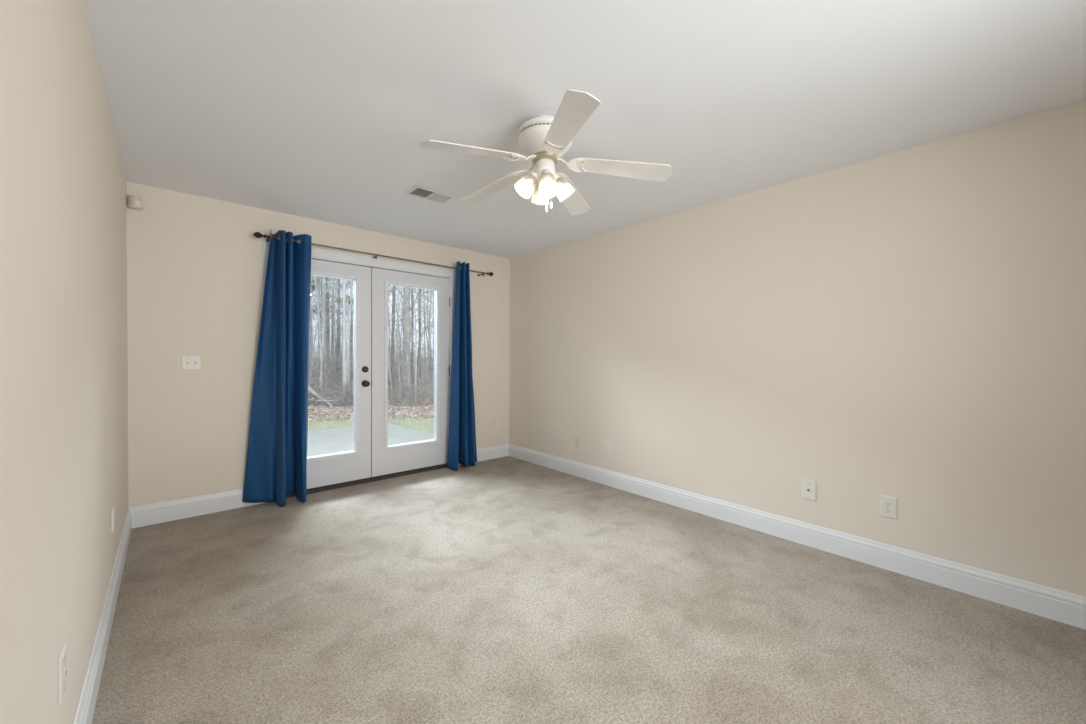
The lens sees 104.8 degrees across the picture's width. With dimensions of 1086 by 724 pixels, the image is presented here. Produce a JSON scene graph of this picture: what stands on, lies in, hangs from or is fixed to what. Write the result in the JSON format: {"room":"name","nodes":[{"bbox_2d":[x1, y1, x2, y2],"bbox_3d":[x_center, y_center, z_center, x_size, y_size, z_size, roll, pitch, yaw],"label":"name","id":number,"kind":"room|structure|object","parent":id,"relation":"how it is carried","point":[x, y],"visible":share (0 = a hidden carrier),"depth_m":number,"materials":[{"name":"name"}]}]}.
{"room":"empty living room","nodes":[
{"label":"empty living room","id":0,"kind":"room"},
{"bbox_2d":[0,0,128,723],"bbox_3d":[-1.274,-0.002,0.992,0.150,2.440,5.400,0,1,-42],"label":"wall","id":1,"kind":"structure","parent":0,"point":[64,351],"depth_m":1.06,"materials":[{"name":"beige paint"}]},
{"bbox_2d":[58,643,66,705],"bbox_3d":[-1.254,0.815,1.094,0.008,0.120,0.080,0,1,-42],"label":"electrical outlet","id":2,"kind":"object","parent":1,"relation":"attached to","point":[62,661],"visible":1,"depth_m":1.07,"materials":[{"name":"white plastic"}]},
{"bbox_2d":[74,508,131,723],"bbox_3d":[-1.221,1.144,1.064,0.016,0.146,5.100,0,1,-42],"label":"baseboard","id":3,"kind":"structure","parent":1,"relation":"attached to","point":[85,711],"depth_m":1.67,"materials":[{"name":"white"}]},
{"bbox_2d":[111,506,114,532],"bbox_3d":[-2.148,0.784,2.090,0.008,0.116,0.072,0,1,-42],"label":"power outlet","id":4,"kind":"object","parent":1,"relation":"attached to","point":[112,509],"visible":1,"depth_m":2.06,"materials":[{"name":"white plastic"}]},
{"bbox_2d":[126,181,509,507],"bbox_3d":[-1.719,-0.051,4.119,3.364,2.440,0.150,0,1,-42],"label":"wall","id":5,"kind":"structure","parent":0,"point":[194,263],"depth_m":3.24,"materials":[{"name":"beige paint"}]},
{"bbox_2d":[128,195,142,209],"bbox_3d":[-2.857,-1.116,2.930,0.076,0.084,0.069,0,1,-42],"label":"detector","id":6,"kind":"object","parent":5,"relation":"attached to","point":[134,202],"visible":1,"depth_m":2.91,"materials":[{"name":"beige plastic"}]},
{"bbox_2d":[181,355,200,369],"bbox_3d":[-2.659,0.004,3.163,0.116,0.114,0.018,0,1,-42],"label":"light switch","id":7,"kind":"object","parent":5,"relation":"attached to","point":[188,362],"visible":1,"depth_m":3.16,"materials":[{"name":"white plastic"}]},
{"bbox_2d":[129,444,508,527],"bbox_3d":[-1.672,1.097,4.074,3.364,0.146,0.016,0,1,-42],"label":"baseboard","id":8,"kind":"structure","parent":5,"relation":"attached to","point":[145,515],"depth_m":3.19,"materials":[{"name":"white"}]},
{"bbox_2d":[306,259,371,489],"bbox_3d":[-1.975,0.113,3.799,0.825,2.057,0.120,0,1,-42],"label":"door","id":9,"kind":"structure","parent":5,"relation":"in","point":[325,470],"depth_m":4.00,"materials":[{"name":"white paint"}]},
{"bbox_2d":[262,240,455,502],"bbox_3d":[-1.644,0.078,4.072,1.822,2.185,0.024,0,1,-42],"label":"trim","id":10,"kind":"structure","parent":5,"relation":"attached to","point":[315,252],"depth_m":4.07,"materials":[{"name":"white wood"}]},
{"bbox_2d":[253,232,492,275],"bbox_3d":[-1.469,-1.014,4.138,2.324,0.072,0.126,0,1,-42],"label":"curtain rod","id":11,"kind":"object","parent":5,"relation":"attached to","point":[256,234],"visible":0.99,"depth_m":3.92,"materials":[{"name":"brown metal"}]},
{"bbox_2d":[242,229,310,506],"bbox_3d":[-2.167,0.042,3.432,0.483,2.250,0.220,0,1,-40],"label":"curtain","id":12,"kind":"object","parent":11,"relation":"hanging from","point":[276,462],"visible":0.98,"depth_m":3.45,"materials":[{"name":"blue fabric"}]},
{"bbox_2d":[447,261,476,470],"bbox_3d":[-0.846,0.034,4.625,0.399,2.245,0.192,0,1,-42],"label":"curtain","id":13,"kind":"object","parent":11,"relation":"hanging from","point":[462,450],"visible":1,"depth_m":4.57,"materials":[{"name":"blue fabric"}]},
{"bbox_2d":[371,268,449,477],"bbox_3d":[-1.370,0.108,4.380,0.859,2.057,0.076,0,1,-41],"label":"door","id":14,"kind":"structure","parent":5,"relation":"in","point":[398,458],"depth_m":4.27,"materials":[{"name":"white paint"}]},
{"bbox_2d":[495,417,499,426],"bbox_3d":[-0.555,0.732,5.073,0.072,0.116,0.008,0,1,-42],"label":"jack plate","id":15,"kind":"object","parent":5,"relation":"attached to","point":[497,420],"visible":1,"depth_m":5.07,"materials":[{"name":"white plastic"}]},
{"bbox_2d":[83,0,1085,258],"bbox_3d":[0.043,-1.290,2.147,3.664,0.120,5.400,0,1,-42],"label":"ceiling","id":16,"kind":"structure","parent":0,"point":[322,110],"depth_m":1.89,"materials":[{"name":"white paint"}]},
{"bbox_2d":[403,184,455,203],"bbox_3d":[-0.842,-1.245,3.118,0.328,0.010,0.215,0,1,-42],"label":"ceiling vent","id":17,"kind":"object","parent":16,"relation":"in","point":[416,190],"visible":1,"depth_m":3.10,"materials":[{"name":"white metal"}]},
{"bbox_2d":[420,89,671,215],"bbox_3d":[-0.028,-0.998,2.178,1.220,0.464,1.211,0,1,-42],"label":"ceiling fan","id":18,"kind":"object","parent":16,"relation":"hanging from","point":[545,139],"visible":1,"depth_m":2.10,"materials":[{"name":"white metal"}]},
{"bbox_2d":[92,456,1085,723],"bbox_3d":[0.024,1.270,2.184,3.664,0.120,5.400,0,1,-42],"label":"floor","id":19,"kind":"structure","parent":0,"point":[507,589],"depth_m":1.93,"materials":[{"name":"beige carpet"}]},
{"bbox_2d":[286,464,446,497],"bbox_3d":[-1.720,1.154,4.160,1.672,0.030,0.184,0,1,-42],"label":"threshold","id":20,"kind":"object","parent":19,"relation":"on","point":[445,465],"visible":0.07,"depth_m":4.07,"materials":[{"name":"brown"}]},
{"bbox_2d":[509,100,1085,596],"bbox_3d":[1.341,-0.017,3.338,0.150,2.440,5.400,0,1,-42],"label":"wall","id":21,"kind":"structure","parent":0,"point":[908,326],"depth_m":2.56,"materials":[{"name":"beige paint"}]},
{"bbox_2d":[574,435,579,446],"bbox_3d":[0.351,0.819,4.329,0.008,0.118,0.074,0,1,-42],"label":"jack plate","id":22,"kind":"object","parent":21,"relation":"attached to","point":[576,437],"visible":1,"depth_m":4.33,"materials":[{"name":"beige plastic"}]},
{"bbox_2d":[605,442,610,454],"bbox_3d":[0.625,0.830,4.023,0.008,0.118,0.074,0,1,-42],"label":"power outlet","id":23,"kind":"object","parent":21,"relation":"attached to","point":[607,444],"visible":1,"depth_m":4.02,"materials":[{"name":"white plastic"}]},
{"bbox_2d":[509,444,1085,629],"bbox_3d":[1.271,1.130,3.300,0.016,0.146,5.100,0,1,-42],"label":"baseboard","id":24,"kind":"structure","parent":21,"relation":"attached to","point":[1068,608],"depth_m":2.55,"materials":[{"name":"white wood"}]},
{"bbox_2d":[801,479,815,500],"bbox_3d":[1.753,0.847,2.761,0.016,0.130,0.086,0,1,-42],"label":"jack plate","id":25,"kind":"object","parent":21,"relation":"attached to","point":[808,488],"visible":1,"depth_m":2.76,"materials":[{"name":"white plastic"}]},
{"bbox_2d":[879,495,896,519],"bbox_3d":[2.029,0.853,2.458,0.008,0.128,0.080,0,1,-42],"label":"power outlet","id":26,"kind":"object","parent":21,"relation":"attached to","point":[888,505],"visible":1,"depth_m":2.46,"materials":[{"name":"white plastic"}]},
{"bbox_2d":[884,508,891,513],"bbox_3d":[2.027,0.875,2.457,0.003,0.029,0.034,0,1,-42],"label":"receptacle","id":27,"kind":"object","parent":26,"relation":"attached to","point":[886,510],"depth_m":2.46,"materials":[{"name":"white plastic"}]},
{"label":"outside","id":28,"kind":"structure","parent":0,"visible":0},
{"bbox_2d":[308,357,433,433],"bbox_3d":[-14.816,0.162,45.851,89.600,0.950,79.450,0,1,-42],"label":"ground","id":29,"kind":"structure","parent":28,"point":[310,403],"depth_m":11.66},
{"bbox_2d":[308,276,321,378],"bbox_3d":[-8.126,-4.818,14.442,2.775,11.914,2.892,0,1,-35],"label":"bare tree","id":30,"kind":"object","parent":29,"relation":"on","point":[311,276],"visible":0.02,"depth_m":14.46,"materials":[{"name":"grey plant"}]},
{"bbox_2d":[310,279,321,384],"bbox_3d":[-9.783,-5.730,17.079,4.409,13.574,3.796,0,1,-12],"label":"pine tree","id":31,"kind":"object","parent":29,"relation":"on","point":[313,280],"visible":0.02,"depth_m":17.36,"materials":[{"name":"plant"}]},
{"bbox_2d":[311,276,323,359],"bbox_3d":[-13.280,-5.493,24.382,3.533,12.635,4.104,1,1,17],"label":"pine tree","id":32,"kind":"object","parent":29,"relation":"on","point":[313,276],"visible":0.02,"depth_m":24.54,"materials":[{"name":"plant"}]},
{"bbox_2d":[311,284,325,373],"bbox_3d":[-9.746,-1.479,17.811,1.116,5.004,1.312,1,1,32],"label":"sapling","id":33,"kind":"object","parent":29,"relation":"on","point":[313,284],"visible":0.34,"depth_m":17.86,"materials":[{"name":"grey plant"}]},
{"bbox_2d":[308,370,331,395],"bbox_3d":[-6.335,0.522,10.951,1.692,1.344,1.470,0,1,-3],"label":"bare shrub","id":34,"kind":"object","parent":29,"relation":"on","point":[315,370],"visible":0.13,"depth_m":11.12,"materials":[{"name":"grey plant"}]},
{"bbox_2d":[308,386,333,406],"bbox_3d":[-5.747,0.901,10.768,0.684,0.558,0.100,0,1,-1],"label":"fallen log","id":35,"kind":"object","parent":29,"relation":"on","point":[310,389],"visible":0.79,"depth_m":10.74,"materials":[{"name":"grey wood"}]},
{"bbox_2d":[311,277,331,352],"bbox_3d":[-9.877,-6.407,18.399,2.472,14.853,4.122,0,1,-33],"label":"bare tree","id":36,"kind":"object","parent":29,"relation":"on","point":[321,277],"visible":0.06,"depth_m":18.94,"materials":[{"name":"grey plant"}]},
{"bbox_2d":[312,277,331,340],"bbox_3d":[-12.442,-6.518,23.787,2.843,14.778,3.500,1,1,36],"label":"bare tree","id":37,"kind":"object","parent":29,"relation":"on","point":[328,277],"visible":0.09,"depth_m":23.96,"materials":[{"name":"grey plant"}]},
{"bbox_2d":[308,362,336,404],"bbox_3d":[-6.121,0.542,11.289,1.242,1.296,1.481,0,1,-27],"label":"bare shrub","id":38,"kind":"object","parent":29,"relation":"on","point":[315,362],"visible":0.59,"depth_m":11.27,"materials":[{"name":"brown plant"}]},
{"bbox_2d":[309,275,336,402],"bbox_3d":[-6.089,-1.083,11.211,1.213,4.626,1.032,1,1,24],"label":"sapling","id":39,"kind":"object","parent":29,"relation":"on","point":[319,340],"visible":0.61,"depth_m":11.33,"materials":[{"name":"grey plant"}]},
{"bbox_2d":[310,292,335,374],"bbox_3d":[-7.324,-0.793,14.282,1.243,3.873,1.179,1,1,31],"label":"sapling","id":40,"kind":"object","parent":29,"relation":"on","point":[324,292],"visible":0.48,"depth_m":14.34,"materials":[{"name":"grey plant"}]},
{"bbox_2d":[311,277,336,370],"bbox_3d":[-8.509,-1.273,16.096,1.102,4.699,1.136,1,1,23],"label":"sapling","id":41,"kind":"object","parent":29,"relation":"on","point":[314,277],"visible":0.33,"depth_m":15.95,"materials":[{"name":"grey plant"}]},
{"bbox_2d":[308,354,340,396],"bbox_3d":[-6.759,0.265,12.590,1.847,1.787,1.892,1,1,32],"label":"bare shrub","id":42,"kind":"object","parent":29,"relation":"on","point":[332,354],"visible":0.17,"depth_m":12.74,"materials":[{"name":"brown plant"}]},
{"bbox_2d":[310,276,339,398],"bbox_3d":[-6.351,-1.504,12.178,1.200,5.432,1.433,0,1,-19],"label":"sapling","id":43,"kind":"object","parent":29,"relation":"on","point":[322,318],"visible":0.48,"depth_m":12.09,"materials":[{"name":"grey plant"}]},
{"bbox_2d":[310,277,339,392],"bbox_3d":[-6.367,-1.666,11.835,1.291,5.791,1.518,1,1,19],"label":"sapling","id":44,"kind":"object","parent":29,"relation":"on","point":[323,277],"visible":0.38,"depth_m":11.78,"materials":[{"name":"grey plant"}]},
{"bbox_2d":[308,319,341,382],"bbox_3d":[-8.124,-0.244,13.548,3.018,2.759,3.474,0,1,-19],"label":"bare shrub","id":45,"kind":"object","parent":29,"relation":"on","point":[315,319],"visible":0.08,"depth_m":14.09,"materials":[{"name":"grey plant"}]},
{"bbox_2d":[313,277,346,355],"bbox_3d":[-7.040,-1.334,14.510,1.544,4.968,1.412,1,1,9],"label":"sapling","id":46,"kind":"object","parent":29,"relation":"on","point":[326,277],"visible":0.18,"depth_m":14.42,"materials":[{"name":"grey plant"}]},
{"bbox_2d":[308,277,352,403],"bbox_3d":[-5.856,-1.664,11.483,1.807,5.814,1.652,0,1,-28],"label":"sapling","id":47,"kind":"object","parent":29,"relation":"on","point":[311,366],"visible":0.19,"depth_m":11.38,"materials":[{"name":"grey plant"}]},
{"bbox_2d":[308,322,353,397],"bbox_3d":[-6.337,-0.036,12.153,3.227,2.446,2.746,1,1,44],"label":"bare shrub","id":48,"kind":"object","parent":29,"relation":"on","point":[326,322],"visible":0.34,"depth_m":12.09,"materials":[{"name":"grey plant"}]},
{"bbox_2d":[308,365,353,405],"bbox_3d":[-5.323,0.570,10.958,1.403,1.283,1.615,1,1,20],"label":"bare shrub","id":49,"kind":"object","parent":29,"relation":"on","point":[351,401],"visible":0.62,"depth_m":10.94,"materials":[{"name":"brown plant"}]},
{"bbox_2d":[308,381,353,406],"bbox_3d":[-5.829,0.834,11.200,1.972,0.693,2.228,0,1,-42],"label":"brush pile","id":50,"kind":"object","parent":29,"relation":"on","point":[319,400],"visible":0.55,"depth_m":11.03,"materials":[{"name":"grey plant"}]},
{"bbox_2d":[308,339,353,398],"bbox_3d":[-6.948,0.043,12.380,2.981,2.259,2.537,0,1,-5],"label":"bare shrub","id":51,"kind":"object","parent":29,"relation":"on","point":[347,339],"visible":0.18,"depth_m":12.62,"materials":[{"name":"grey plant"}]},
{"bbox_2d":[309,373,352,406],"bbox_3d":[-5.649,0.712,10.936,1.095,0.975,1.286,1,1,24],"label":"bare shrub","id":52,"kind":"object","parent":29,"relation":"on","point":[323,373],"visible":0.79,"depth_m":10.88,"materials":[{"name":"grey plant"}]},
{"bbox_2d":[309,315,353,394],"bbox_3d":[-6.177,-0.102,13.209,2.856,2.543,3.356,1,1,17],"label":"bare shrub","id":53,"kind":"object","parent":29,"relation":"on","point":[351,315],"visible":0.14,"depth_m":12.86,"materials":[{"name":"grey plant"}]},
{"bbox_2d":[311,277,353,369],"bbox_3d":[-7.807,-5.328,15.798,3.130,12.896,3.003,0,1,-10],"label":"bare tree","id":54,"kind":"object","parent":29,"relation":"on","point":[311,277],"visible":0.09,"depth_m":15.77,"materials":[{"name":"grey plant"}]},
{"bbox_2d":[311,279,353,396],"bbox_3d":[-5.963,-1.534,11.727,1.574,5.540,1.722,1,1,41],"label":"sapling","id":55,"kind":"object","parent":29,"relation":"on","point":[334,279],"visible":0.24,"depth_m":11.85,"materials":[{"name":"grey plant"}]},
{"bbox_2d":[311,344,353,389],"bbox_3d":[-7.194,0.146,15.069,1.965,1.901,2.012,1,1,21],"label":"bare shrub","id":56,"kind":"object","parent":29,"relation":"on","point":[330,344],"visible":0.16,"depth_m":14.91,"materials":[{"name":"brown plant"}]},
{"bbox_2d":[312,277,353,379],"bbox_3d":[-10.783,-5.448,20.093,4.472,12.829,3.917,1,1,8],"label":"pine tree","id":57,"kind":"object","parent":29,"relation":"on","point":[327,297],"visible":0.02,"depth_m":20.24,"materials":[{"name":"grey plant"}]},
{"bbox_2d":[312,278,353,360],"bbox_3d":[-15.667,-6.254,31.118,4.206,13.774,4.801,0,1,3],"label":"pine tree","id":58,"kind":"object","parent":29,"relation":"on","point":[331,278],"visible":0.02,"depth_m":31.49,"materials":[{"name":"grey plant"}]},
{"bbox_2d":[317,280,353,377],"bbox_3d":[-5.182,-1.652,11.265,1.527,5.823,1.298,0,1,-9],"label":"sapling","id":59,"kind":"object","parent":29,"relation":"on","point":[350,308],"visible":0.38,"depth_m":11.09,"materials":[{"name":"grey plant"}]},
{"bbox_2d":[318,277,353,406],"bbox_3d":[-5.217,-4.236,11.083,1.930,11.000,1.790,1,1,25],"label":"birch tree","id":60,"kind":"object","parent":29,"relation":"on","point":[343,280],"visible":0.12,"depth_m":11.02,"materials":[{"name":"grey plant"}]},
{"bbox_2d":[320,333,353,392],"bbox_3d":[-7.081,-0.176,14.840,2.475,2.584,2.952,1,1,41],"label":"bare shrub","id":61,"kind":"object","parent":29,"relation":"on","point":[321,333],"visible":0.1,"depth_m":14.46,"materials":[{"name":"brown plant"}]},
{"bbox_2d":[321,377,353,406],"bbox_3d":[-5.324,0.796,10.886,0.864,0.816,0.843,0,1,-39],"label":"bare shrub","id":62,"kind":"object","parent":29,"relation":"on","point":[353,377],"visible":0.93,"depth_m":10.80,"materials":[{"name":"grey plant"}]},
{"bbox_2d":[327,364,353,403],"bbox_3d":[-4.870,0.600,11.068,1.401,1.227,1.175,1,1,10],"label":"bare shrub","id":63,"kind":"object","parent":29,"relation":"on","point":[338,364],"visible":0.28,"depth_m":10.97,"materials":[{"name":"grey plant"}]},
{"bbox_2d":[332,278,353,368],"bbox_3d":[-11.502,-6.224,23.655,3.974,14.210,4.616,0,1,-41],"label":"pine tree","id":64,"kind":"object","parent":29,"relation":"on","point":[335,278],"visible":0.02,"depth_m":23.48,"materials":[{"name":"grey plant"}]},
{"bbox_2d":[336,278,353,405],"bbox_3d":[-5.206,-1.736,11.185,1.202,5.990,1.281,1,1,24],"label":"slender tree","id":65,"kind":"object","parent":29,"relation":"on","point":[347,310],"visible":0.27,"depth_m":11.38,"materials":[{"name":"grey plant"}]},
{"bbox_2d":[340,279,353,376],"bbox_3d":[-9.863,-5.031,22.517,1.979,11.892,3.300,1,1,18],"label":"bare tree","id":66,"kind":"object","parent":29,"relation":"on","point":[342,279],"visible":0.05,"depth_m":22.21,"materials":[{"name":"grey plant"}]},
{"bbox_2d":[341,281,353,358],"bbox_3d":[-14.349,-6.274,29.836,3.247,13.942,3.384,1,1,40],"label":"bare tree","id":67,"kind":"object","parent":29,"relation":"on","point":[342,281],"visible":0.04,"depth_m":29.97,"materials":[{"name":"grey plant"}]},
{"bbox_2d":[348,280,353,364],"bbox_3d":[-13.477,-6.258,29.777,3.894,13.925,4.523,0,1,0],"label":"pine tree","id":68,"kind":"object","parent":29,"relation":"on","point":[353,280],"visible":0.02,"depth_m":29.55,"materials":[{"name":"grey plant"}]},
{"bbox_2d":[308,334,394,396],"bbox_3d":[-6.013,0.018,12.916,2.595,2.310,3.049,1,1,9],"label":"bare shrub","id":69,"kind":"object","parent":29,"relation":"on","point":[389,334],"visible":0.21,"depth_m":12.45,"materials":[{"name":"grey plant"}]},
{"bbox_2d":[313,276,391,394],"bbox_3d":[-6.356,-5.787,13.566,2.730,13.962,2.810,1,1,19],"label":"bare tree","id":70,"kind":"object","parent":29,"relation":"on","point":[338,283],"visible":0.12,"depth_m":13.40,"materials":[{"name":"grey plant"}]},
{"bbox_2d":[309,330,400,384],"bbox_3d":[-6.232,-0.205,13.737,2.993,2.736,3.446,1,1,45],"label":"bare shrub","id":71,"kind":"object","parent":29,"relation":"on","point":[353,330],"visible":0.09,"depth_m":13.49,"materials":[{"name":"grey plant"}]},
{"bbox_2d":[308,416,433,433],"bbox_3d":[-3.423,1.234,7.798,4.730,0.068,3.224,0,1,-13],"label":"grass","id":72,"kind":"structure","parent":29,"relation":"on","point":[407,421],"depth_m":8.41,"materials":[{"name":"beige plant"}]},
{"bbox_2d":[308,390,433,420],"bbox_3d":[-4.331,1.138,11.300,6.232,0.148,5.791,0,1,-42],"label":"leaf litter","id":73,"kind":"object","parent":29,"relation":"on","point":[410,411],"visible":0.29,"depth_m":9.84,"materials":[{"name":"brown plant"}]},
{"bbox_2d":[340,280,406,405],"bbox_3d":[-4.636,-1.800,11.315,1.914,6.157,1.750,0,1,-15],"label":"sapling","id":74,"kind":"object","parent":29,"relation":"on","point":[389,364],"visible":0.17,"depth_m":11.36,"materials":[{"name":"grey plant"}]},
{"bbox_2d":[346,332,419,392],"bbox_3d":[-5.463,0.004,14.590,2.600,2.276,2.180,0,1,-20],"label":"bare shrub","id":75,"kind":"object","parent":29,"relation":"on","point":[352,332],"visible":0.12,"depth_m":14.60,"materials":[{"name":"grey plant"}]},
{"bbox_2d":[388,298,402,394],"bbox_3d":[-4.945,-0.597,13.531,1.182,3.584,1.064,0,1,-18],"label":"sapling","id":76,"kind":"object","parent":29,"relation":"on","point":[388,298],"visible":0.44,"depth_m":13.46,"materials":[{"name":"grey plant"}]},
{"bbox_2d":[388,287,402,351],"bbox_3d":[-6.683,-1.437,18.456,1.307,4.984,1.111,0,1,-41],"label":"sapling","id":77,"kind":"object","parent":29,"relation":"on","point":[389,287],"visible":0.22,"depth_m":18.49,"materials":[{"name":"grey plant"}]},
{"bbox_2d":[388,285,412,400],"bbox_3d":[-4.135,-1.030,11.819,1.398,4.590,1.473,1,1,26],"label":"sapling","id":78,"kind":"object","parent":29,"relation":"on","point":[395,285],"visible":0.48,"depth_m":11.86,"materials":[{"name":"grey plant"}]},
{"bbox_2d":[389,285,412,381],"bbox_3d":[-4.813,-1.488,14.142,1.183,5.352,1.412,0,1,-13],"label":"sapling","id":79,"kind":"object","parent":29,"relation":"on","point":[393,285],"visible":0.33,"depth_m":14.06,"materials":[{"name":"grey plant"}]},
{"bbox_2d":[388,374,419,406],"bbox_3d":[-3.680,0.767,11.040,1.032,0.919,1.212,0,1,-5],"label":"bare shrub","id":80,"kind":"object","parent":29,"relation":"on","point":[399,397],"visible":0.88,"depth_m":11.01,"materials":[{"name":"grey plant"}]},
{"bbox_2d":[388,286,420,400],"bbox_3d":[-4.103,-1.367,12.242,1.164,5.218,1.368,1,1,15],"label":"sapling","id":81,"kind":"object","parent":29,"relation":"on","point":[398,286],"visible":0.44,"depth_m":12.29,"materials":[{"name":"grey plant"}]},
{"bbox_2d":[389,368,420,403],"bbox_3d":[-4.017,0.649,11.572,1.079,1.127,1.287,1,1,34],"label":"bare shrub","id":82,"kind":"object","parent":29,"relation":"on","point":[396,394],"visible":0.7,"depth_m":11.55,"materials":[{"name":"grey plant"}]},
{"bbox_2d":[388,288,426,404],"bbox_3d":[-3.705,-1.405,11.637,1.192,5.346,1.402,0,1,-33],"label":"sapling","id":83,"kind":"object","parent":29,"relation":"on","point":[415,310],"visible":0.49,"depth_m":11.71,"materials":[{"name":"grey plant"}]},
{"bbox_2d":[391,287,424,403],"bbox_3d":[-3.721,-2.169,11.911,1.667,6.891,1.616,1,1,25],"label":"sapling","id":84,"kind":"object","parent":29,"relation":"on","point":[407,298],"visible":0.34,"depth_m":11.75,"materials":[{"name":"grey plant"}]},
{"bbox_2d":[389,334,429,383],"bbox_3d":[-5.924,-0.253,19.466,2.920,2.556,2.448,1,1,28],"label":"bare shrub","id":85,"kind":"object","parent":29,"relation":"on","point":[398,334],"visible":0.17,"depth_m":19.49,"materials":[{"name":"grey plant"}]},
{"bbox_2d":[388,285,431,398],"bbox_3d":[-4.094,-5.821,13.327,4.462,14.102,2.777,1,1,11],"label":"tree","id":86,"kind":"object","parent":29,"relation":"on","point":[404,358],"visible":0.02,"depth_m":13.16,"materials":[{"name":"grey plant"}]},
{"bbox_2d":[392,288,428,389],"bbox_3d":[-4.540,-4.627,15.064,2.268,11.599,2.334,0,1,-2],"label":"bare tree","id":87,"kind":"object","parent":29,"relation":"on","point":[412,314],"visible":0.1,"depth_m":14.89,"materials":[{"name":"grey plant"}]},
{"bbox_2d":[388,285,432,392],"bbox_3d":[-5.034,-4.824,14.995,2.918,11.996,2.488,0,1,-24],"label":"tree","id":88,"kind":"object","parent":29,"relation":"on","point":[393,303],"visible":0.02,"depth_m":14.81,"materials":[{"name":"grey plant"}]},
{"bbox_2d":[388,288,433,398],"bbox_3d":[-4.317,-1.950,12.696,1.993,6.411,1.822,1,1,6],"label":"sapling","id":89,"kind":"object","parent":29,"relation":"on","point":[388,288],"visible":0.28,"depth_m":12.59,"materials":[{"name":"grey plant"}]},
{"bbox_2d":[396,378,426,405],"bbox_3d":[-3.435,0.777,11.335,0.919,0.889,0.942,1,1,25],"label":"bare shrub","id":90,"kind":"object","parent":29,"relation":"on","point":[411,398],"visible":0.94,"depth_m":11.34,"materials":[{"name":"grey plant"}]},
{"bbox_2d":[395,288,430,378],"bbox_3d":[-6.715,-6.041,22.038,2.750,14.064,2.831,1,1,14],"label":"bare tree","id":91,"kind":"object","parent":29,"relation":"on","point":[419,288],"visible":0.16,"depth_m":22.27,"materials":[{"name":"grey plant"}]},
{"bbox_2d":[394,354,433,402],"bbox_3d":[-3.340,0.481,11.906,1.859,1.476,1.615,0,1,-42],"label":"bare shrub","id":92,"kind":"object","parent":29,"relation":"on","point":[410,354],"visible":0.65,"depth_m":11.87,"materials":[{"name":"grey plant"}]},
{"bbox_2d":[398,290,432,397],"bbox_3d":[-3.872,-1.022,13.172,1.489,4.514,1.340,0,1,-31],"label":"sapling","id":93,"kind":"object","parent":29,"relation":"on","point":[421,290],"visible":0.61,"depth_m":13.25,"materials":[{"name":"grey plant"}]},
{"bbox_2d":[402,340,432,385],"bbox_3d":[-4.734,-0.292,18.240,3.452,2.742,2.999,1,1,28],"label":"bare shrub","id":94,"kind":"object","parent":29,"relation":"on","point":[431,340],"visible":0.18,"depth_m":17.75,"materials":[{"name":"grey plant"}]},
{"bbox_2d":[406,314,433,400],"bbox_3d":[-3.169,-1.342,12.702,1.473,5.183,1.611,1,1,37],"label":"sapling","id":95,"kind":"object","parent":29,"relation":"on","point":[433,314],"visible":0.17,"depth_m":12.47,"materials":[{"name":"grey plant"}]},
{"bbox_2d":[411,291,428,386],"bbox_3d":[-5.091,-1.102,17.362,1.372,4.415,1.255,1,1,31],"label":"sapling","id":96,"kind":"object","parent":29,"relation":"on","point":[423,291],"visible":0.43,"depth_m":17.20,"materials":[{"name":"grey plant"}]},
{"bbox_2d":[410,289,431,382],"bbox_3d":[-5.541,-2.272,19.567,1.566,6.674,1.614,1,1,14],"label":"sapling","id":97,"kind":"object","parent":29,"relation":"on","point":[423,289],"visible":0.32,"depth_m":19.46,"materials":[{"name":"grey plant"}]},
{"bbox_2d":[410,347,432,386],"bbox_3d":[-3.437,-0.005,14.879,2.635,2.346,3.096,1,1,36],"label":"bare shrub","id":98,"kind":"object","parent":29,"relation":"on","point":[423,367],"visible":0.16,"depth_m":14.71,"materials":[{"name":"grey plant"}]},
{"bbox_2d":[416,289,433,395],"bbox_3d":[-3.754,-1.639,13.545,1.509,5.718,1.264,0,1,-14],"label":"sapling","id":99,"kind":"object","parent":29,"relation":"on","point":[427,297],"visible":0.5,"depth_m":13.53,"materials":[{"name":"grey plant"}]},
{"bbox_2d":[417,376,433,402],"bbox_3d":[-3.052,0.723,11.642,0.959,1.002,1.144,0,1,-15],"label":"bare shrub","id":100,"kind":"object","parent":29,"relation":"on","point":[432,376],"visible":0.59,"depth_m":11.58,"materials":[{"name":"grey plant"}]},
{"bbox_2d":[418,289,433,381],"bbox_3d":[-4.009,-3.770,13.726,2.229,9.988,2.235,1,1,12],"label":"tree","id":101,"kind":"object","parent":29,"relation":"on","point":[418,289],"visible":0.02,"depth_m":14.00,"materials":[{"name":"grey plant"}]},
{"bbox_2d":[421,290,432,387],"bbox_3d":[-4.498,-2.007,16.146,1.483,6.323,1.529,0,1,-38],"label":"sapling","id":102,"kind":"object","parent":29,"relation":"on","point":[430,308],"visible":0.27,"depth_m":16.11,"materials":[{"name":"grey plant"}]},
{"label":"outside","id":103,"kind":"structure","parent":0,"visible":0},
{"bbox_2d":[307,424,433,456],"bbox_3d":[-4.248,1.313,5.370,6.459,0.120,5.048,0,1,-42],"label":"patio","id":104,"kind":"structure","parent":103,"point":[333,440],"depth_m":6.81,"materials":[{"name":"concrete"}]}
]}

